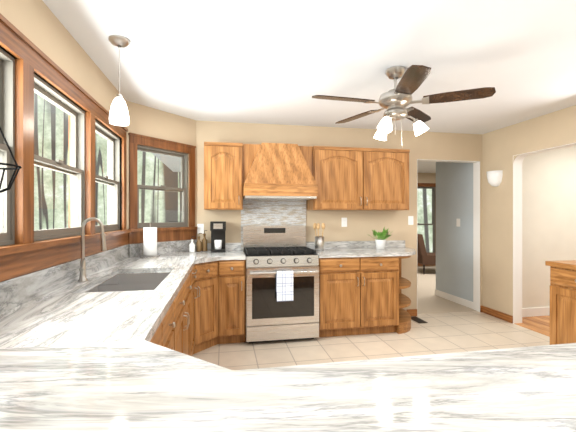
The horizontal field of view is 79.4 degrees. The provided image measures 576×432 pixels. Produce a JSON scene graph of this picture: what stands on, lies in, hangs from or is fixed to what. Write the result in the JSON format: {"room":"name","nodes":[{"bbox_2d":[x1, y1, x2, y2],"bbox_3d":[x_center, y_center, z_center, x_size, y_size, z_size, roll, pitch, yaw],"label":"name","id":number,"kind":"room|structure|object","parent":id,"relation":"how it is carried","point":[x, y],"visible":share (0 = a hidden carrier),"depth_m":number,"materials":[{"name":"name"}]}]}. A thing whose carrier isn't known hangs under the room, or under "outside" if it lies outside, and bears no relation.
{"room":"kitchen","nodes":[
{"label":"kitchen","id":0,"kind":"room"},
{"bbox_2d":[0,127,21,192],"bbox_3d":[-1.071,-0.394,1.242,0.188,0.651,0.188,0,0,-11],"label":"pendant lamp","id":1,"kind":"object","parent":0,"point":[12,179],"visible":1,"depth_m":1.26,"materials":[{"name":"black metal"}]},
{"bbox_2d":[0,0,125,290],"bbox_3d":[-1.169,0.099,0.898,0.120,2.440,5.000,0,0,-11],"label":"wall","id":2,"kind":"structure","parent":0,"point":[40,26],"depth_m":2.01,"materials":[{"name":"beige paint"}]},
{"bbox_2d":[0,48,14,245],"bbox_3d":[-1.226,-0.296,1.223,0.087,0.850,0.740,0,0,-11],"label":"window","id":3,"kind":"structure","parent":2,"relation":"in","point":[7,62],"depth_m":1.57,"materials":[{"name":"grey"}]},
{"bbox_2d":[0,13,196,281],"bbox_3d":[-1.072,-0.278,2.127,0.763,1.100,3.979,0,0,-11],"label":"window trim","id":4,"kind":"structure","parent":2,"relation":"in","point":[75,170],"depth_m":2.07,"materials":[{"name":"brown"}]},
{"bbox_2d":[95,120,119,232],"bbox_3d":[-1.530,-0.296,2.845,0.087,0.850,0.740,0,0,-11],"label":"window","id":5,"kind":"structure","parent":2,"relation":"in","point":[113,181],"depth_m":3.16,"materials":[{"name":"grey"}]},
{"bbox_2d":[126,101,195,256],"bbox_3d":[-1.372,0.099,3.753,0.120,2.440,0.859,0,0,35],"label":"wall","id":6,"kind":"structure","parent":0,"point":[151,122],"depth_m":3.67,"materials":[{"name":"beige paint"}]},
{"bbox_2d":[137,145,187,227],"bbox_3d":[-1.370,-0.296,3.749,0.087,0.840,0.645,0,0,35],"label":"window","id":7,"kind":"structure","parent":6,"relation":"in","point":[183,188],"depth_m":3.80,"materials":[{"name":"grey"}]},
{"bbox_2d":[42,0,575,172],"bbox_3d":[2.876,-1.171,5.257,10.075,0.100,12.320,0,0,-11],"label":"ceiling","id":8,"kind":"structure","parent":0,"point":[281,62],"depth_m":2.42,"materials":[{"name":"white paint"}]},
{"bbox_2d":[108,35,129,125],"bbox_3d":[-1.073,-0.853,2.208,0.124,0.534,0.124,0,0,-11],"label":"pendant lamp","id":9,"kind":"object","parent":8,"relation":"hanging from","point":[118,114],"visible":1,"depth_m":2.17,"materials":[{"name":"white glass"}]},
{"bbox_2d":[312,65,495,146],"bbox_3d":[0.782,-0.818,2.649,1.249,0.604,1.278,0,0,-11],"label":"ceiling fan","id":10,"kind":"object","parent":8,"relation":"hanging from","point":[396,100],"visible":1,"depth_m":2.56,"materials":[{"name":"brown wood"}]},
{"bbox_2d":[196,120,481,310],"bbox_3d":[0.845,0.099,4.490,3.930,2.440,0.120,0,0,-11],"label":"wall","id":11,"kind":"structure","parent":0,"point":[362,225],"depth_m":4.43,"materials":[{"name":"beige paint"}]},
{"bbox_2d":[197,224,203,233],"bbox_3d":[-1.026,0.149,4.075,0.072,0.116,0.008,0,0,-11],"label":"outlet","id":12,"kind":"object","parent":11,"relation":"attached to","point":[200,228],"depth_m":4.07,"materials":[{"name":"white plastic"}]},
{"bbox_2d":[204,142,242,209],"bbox_3d":[-0.731,-0.439,3.938,0.419,0.735,0.360,0,0,-11],"label":"upper cabinet","id":13,"kind":"object","parent":11,"relation":"attached to","point":[223,175],"visible":1,"depth_m":3.80,"materials":[{"name":"brown wood"}]},
{"bbox_2d":[241,200,305,249],"bbox_3d":[-0.170,0.099,4.232,0.800,0.610,0.011,0,0,-11],"label":"backsplash","id":14,"kind":"structure","parent":11,"relation":"attached to","point":[273,212],"depth_m":4.22,"materials":[{"name":"beige tile"}]},
{"bbox_2d":[243,143,317,200],"bbox_3d":[-0.114,-0.498,3.975,0.800,0.615,0.516,0,0,-11],"label":"wood range hood","id":15,"kind":"object","parent":11,"relation":"attached to","point":[277,171],"visible":0.85,"depth_m":3.79,"materials":[{"name":"brown wood"}]},
{"bbox_2d":[341,218,346,226],"bbox_3d":[0.713,0.079,4.400,0.072,0.116,0.008,0,0,-11],"label":"outlet","id":16,"kind":"object","parent":11,"relation":"attached to","point":[343,220],"depth_m":4.40,"materials":[{"name":"white plastic"}]},
{"bbox_2d":[307,146,409,210],"bbox_3d":[0.860,-0.439,4.236,1.203,0.735,0.360,0,0,-11],"label":"upper cabinet","id":17,"kind":"object","parent":11,"relation":"attached to","point":[350,178],"visible":1,"depth_m":4.09,"materials":[{"name":"brown wood"}]},
{"bbox_2d":[408,216,412,224],"bbox_3d":[1.618,0.059,4.570,0.072,0.116,0.008,0,0,-11],"label":"outlet","id":18,"kind":"object","parent":11,"relation":"attached to","point":[410,218],"depth_m":4.57,"materials":[{"name":"white plastic"}]},
{"bbox_2d":[407,305,512,322],"bbox_3d":[2.161,1.274,4.413,1.130,0.090,0.516,0,0,-11],"label":"baseboard","id":19,"kind":"structure","parent":11,"relation":"attached to","point":[493,313],"depth_m":4.55,"materials":[{"name":"brown wood"}]},
{"bbox_2d":[192,311,549,370],"bbox_3d":[0.956,1.369,1.571,4.545,0.100,5.780,0,0,-11],"label":"floor","id":20,"kind":"structure","parent":0,"point":[449,332],"depth_m":3.56,"materials":[{"name":"beige tile"}]},
{"bbox_2d":[106,267,197,355],"bbox_3d":[-0.977,0.882,2.126,0.685,0.873,2.143,0,0,-11],"label":"base cabinet","id":21,"kind":"object","parent":20,"relation":"on","point":[175,330],"visible":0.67,"depth_m":2.23,"materials":[{"name":"brown wood"}]},
{"bbox_2d":[193,260,245,353],"bbox_3d":[-1.028,0.882,3.633,1.139,0.873,0.852,0,0,-11],"label":"base cabinet","id":22,"kind":"object","parent":20,"relation":"on","point":[220,307],"visible":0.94,"depth_m":3.49,"materials":[{"name":"brown wood"}]},
{"bbox_2d":[243,225,318,342],"bbox_3d":[-0.100,0.717,3.861,0.758,1.205,0.718,0,0,-11],"label":"range","id":23,"kind":"object","parent":20,"relation":"on","point":[269,251],"visible":0.98,"depth_m":3.60,"materials":[{"name":"silver metal"}]},
{"bbox_2d":[276,270,292,300],"bbox_3d":[-0.032,0.708,3.521,0.170,0.300,0.042,0,0,-11],"label":"dish towel","id":24,"kind":"object","parent":23,"relation":"hanging from","point":[284,285],"visible":0.88,"depth_m":3.50,"materials":[{"name":"white fabric"}]},
{"bbox_2d":[316,256,403,337],"bbox_3d":[0.725,0.882,4.070,0.930,0.872,0.638,0,0,-11],"label":"base cabinet","id":25,"kind":"object","parent":20,"relation":"on","point":[360,295],"depth_m":3.77,"materials":[{"name":"brown wood"}]},
{"bbox_2d":[411,316,427,322],"bbox_3d":[1.640,1.315,4.400,0.120,0.008,0.270,0,0,-11],"label":"floor vent","id":26,"kind":"object","parent":20,"relation":"in","point":[416,319],"visible":0.92,"depth_m":4.36,"materials":[{"name":"brown metal"}]},
{"bbox_2d":[545,260,575,344],"bbox_3d":[2.770,0.862,2.360,0.656,0.915,1.665,0,0,-11],"label":"base cabinet","id":27,"kind":"object","parent":20,"relation":"on","point":[562,301],"visible":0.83,"depth_m":2.98,"materials":[{"name":"brown wood"}]},
{"bbox_3d":[0.669,0.882,0.824,3.443,0.873,1.037,0,0,-11],"label":"base cabinet","id":28,"kind":"object","parent":20,"relation":"on","visible":0},
{"bbox_2d":[0,239,271,431],"bbox_3d":[-0.834,0.359,2.049,0.960,0.170,4.058,0,0,-11],"label":"countertop","id":29,"kind":"structure","parent":28,"relation":"on","point":[75,356],"depth_m":0.95,"materials":[{"name":"white stone"}]},
{"bbox_2d":[78,217,106,281],"bbox_3d":[-1.216,0.205,2.148,0.162,0.395,0.080,0,0,-11],"label":"gooseneck faucet","id":30,"kind":"object","parent":29,"relation":"on","point":[82,275],"visible":1,"depth_m":2.15,"materials":[{"name":"silver metal"}]},
{"bbox_2d":[87,273,169,291],"bbox_3d":[-1.015,0.532,2.275,0.420,0.173,0.850,0,0,-11],"label":"undermount sink","id":31,"kind":"object","parent":29,"relation":"in","point":[134,282],"visible":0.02,"depth_m":2.52,"materials":[{"name":"silver metal"}]},
{"bbox_2d":[141,223,158,257],"bbox_3d":[-1.345,0.220,3.388,0.160,0.366,0.160,0,0,-11],"label":"paper towel holder","id":32,"kind":"object","parent":29,"relation":"on","point":[150,242],"visible":1,"depth_m":3.34,"materials":[{"name":"white paper"}]},
{"bbox_2d":[189,230,206,251],"bbox_3d":[-1.018,0.283,3.936,0.072,0.239,0.233,0,0,39],"label":"soap bottles","id":33,"kind":"object","parent":29,"relation":"on","point":[201,246],"visible":1,"depth_m":3.93,"materials":[{"name":"brown glass"}]},
{"bbox_2d":[210,221,225,251],"bbox_3d":[-0.793,0.233,3.943,0.170,0.340,0.232,0,0,-11],"label":"coffee maker","id":34,"kind":"object","parent":29,"relation":"on","point":[217,229],"visible":1,"depth_m":3.87,"materials":[{"name":"black plastic"}]},
{"bbox_2d":[228,243,245,259],"bbox_3d":[-0.695,0.381,3.692,0.458,0.125,0.878,0,0,-11],"label":"countertop","id":35,"kind":"structure","parent":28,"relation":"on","point":[237,254],"depth_m":3.84,"materials":[{"name":"white stone"}]},
{"bbox_2d":[306,240,415,257],"bbox_3d":[0.934,0.381,4.111,1.353,0.125,0.653,0,0,-11],"label":"countertop","id":36,"kind":"structure","parent":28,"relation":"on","point":[332,249],"depth_m":4.18,"materials":[{"name":"white stone"}]},
{"bbox_2d":[313,223,324,249],"bbox_3d":[0.374,0.242,4.141,0.152,0.320,0.131,0,0,-11],"label":"utensil crock","id":37,"kind":"object","parent":36,"relation":"on","point":[319,242],"visible":1,"depth_m":4.09,"materials":[{"name":"silver metal"}]},
{"bbox_2d":[369,226,392,249],"bbox_3d":[1.117,0.262,4.218,0.318,0.282,0.308,0,0,-11],"label":"potted plant","id":38,"kind":"object","parent":36,"relation":"on","point":[381,237],"visible":1,"depth_m":4.18,"materials":[{"name":"green plant"}]},
{"bbox_2d":[260,343,575,431],"bbox_3d":[1.048,0.424,0.733,2.793,0.040,0.780,0,0,-11],"label":"countertop","id":39,"kind":"structure","parent":28,"relation":"on","point":[532,388],"depth_m":0.79,"materials":[{"name":"white stone"}]},
{"bbox_2d":[417,173,435,266],"bbox_3d":[3.868,0.099,9.125,6.700,2.440,0.120,0,0,-11],"label":"wall","id":40,"kind":"structure","parent":0,"point":[426,177],"depth_m":9.01,"materials":[{"name":"beige paint"}]},
{"bbox_2d":[417,183,435,265],"bbox_3d":[3.366,0.219,9.011,1.140,2.140,0.120,0,0,-11],"label":"window","id":41,"kind":"structure","parent":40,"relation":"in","point":[433,205],"depth_m":9.07,"materials":[{"name":"grey"}]},
{"bbox_2d":[417,266,475,313],"bbox_3d":[4.003,1.367,8.408,6.700,0.104,6.540,0,0,-11],"label":"floor","id":42,"kind":"structure","parent":0,"point":[429,301],"depth_m":5.46,"materials":[{"name":"beige carpet"}]},
{"bbox_2d":[417,234,435,273],"bbox_3d":[3.308,0.865,8.105,0.760,0.900,0.680,0,0,4],"label":"accent chair","id":43,"kind":"object","parent":42,"relation":"on","point":[424,257],"visible":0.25,"depth_m":7.80,"materials":[{"name":"brown fabric"}]},
{"bbox_2d":[436,105,575,315],"bbox_3d":[3.139,0.099,2.534,0.140,2.440,6.630,0,0,-11],"label":"wall","id":44,"kind":"structure","parent":0,"point":[501,147],"depth_m":4.64,"materials":[{"name":"beige paint"}]},
{"bbox_2d":[435,289,472,308],"bbox_3d":[2.546,1.267,5.339,0.032,0.096,0.920,0,0,-11],"label":"baseboard","id":45,"kind":"structure","parent":44,"relation":"attached to","point":[459,300],"depth_m":5.28,"materials":[{"name":"white paint"}]},
{"bbox_2d":[456,219,459,226],"bbox_3d":[2.562,0.099,5.218,0.005,0.120,0.080,0,0,-11],"label":"outlet","id":46,"kind":"object","parent":44,"relation":"attached to","point":[457,220],"depth_m":5.21,"materials":[{"name":"white plastic"}]},
{"bbox_2d":[486,170,502,186],"bbox_3d":[2.660,-0.481,4.514,0.110,0.200,0.220,0,0,-11],"label":"lamp","id":47,"kind":"object","parent":44,"relation":"attached to","point":[494,178],"visible":1,"depth_m":4.46,"materials":[{"name":"white glass"}]},
{"bbox_2d":[417,143,575,323],"bbox_3d":[2.368,0.284,4.055,1.104,2.070,1.544,0,0,-11],"label":"door frame","id":48,"kind":"structure","parent":44,"relation":"attached to","point":[517,243],"depth_m":4.27,"materials":[{"name":"white paint"}]},
{"bbox_2d":[513,154,527,164],"bbox_3d":[2.906,-0.682,3.828,0.123,0.110,0.892,0,0,-11],"label":"wall","id":49,"kind":"structure","parent":0,"point":[518,159],"depth_m":4.25,"materials":[{"name":"beige paint"}]},
{"bbox_2d":[514,315,549,336],"bbox_3d":[5.804,1.368,2.508,5.330,0.102,5.600,0,0,-11],"label":"floor","id":50,"kind":"structure","parent":0,"point":[540,324],"depth_m":4.21,"materials":[{"name":"brown wood"}]},
{"bbox_2d":[522,146,575,307],"bbox_3d":[5.392,0.099,5.036,5.210,2.440,0.120,0,0,-11],"label":"wall","id":51,"kind":"structure","parent":0,"point":[548,205],"depth_m":4.61,"materials":[{"name":"beige paint"}]},
{"bbox_2d":[522,307,549,316],"bbox_3d":[4.126,1.263,4.730,2.610,0.108,0.015,0,0,-11],"label":"baseboard","id":52,"kind":"structure","parent":51,"relation":"attached to","point":[538,311],"depth_m":4.56,"materials":[{"name":"white paint"}]},
{"label":"outside","id":53,"kind":"structure","parent":0,"visible":0},
{"bbox_2d":[34,92,432,251],"bbox_3d":[0.929,-0.931,4.445,15.000,7.500,18.000,0,0,-11],"label":"trees","id":54,"kind":"object","parent":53,"point":[53,222],"depth_m":8.48,"materials":[{"name":"green plant"}]}
]}

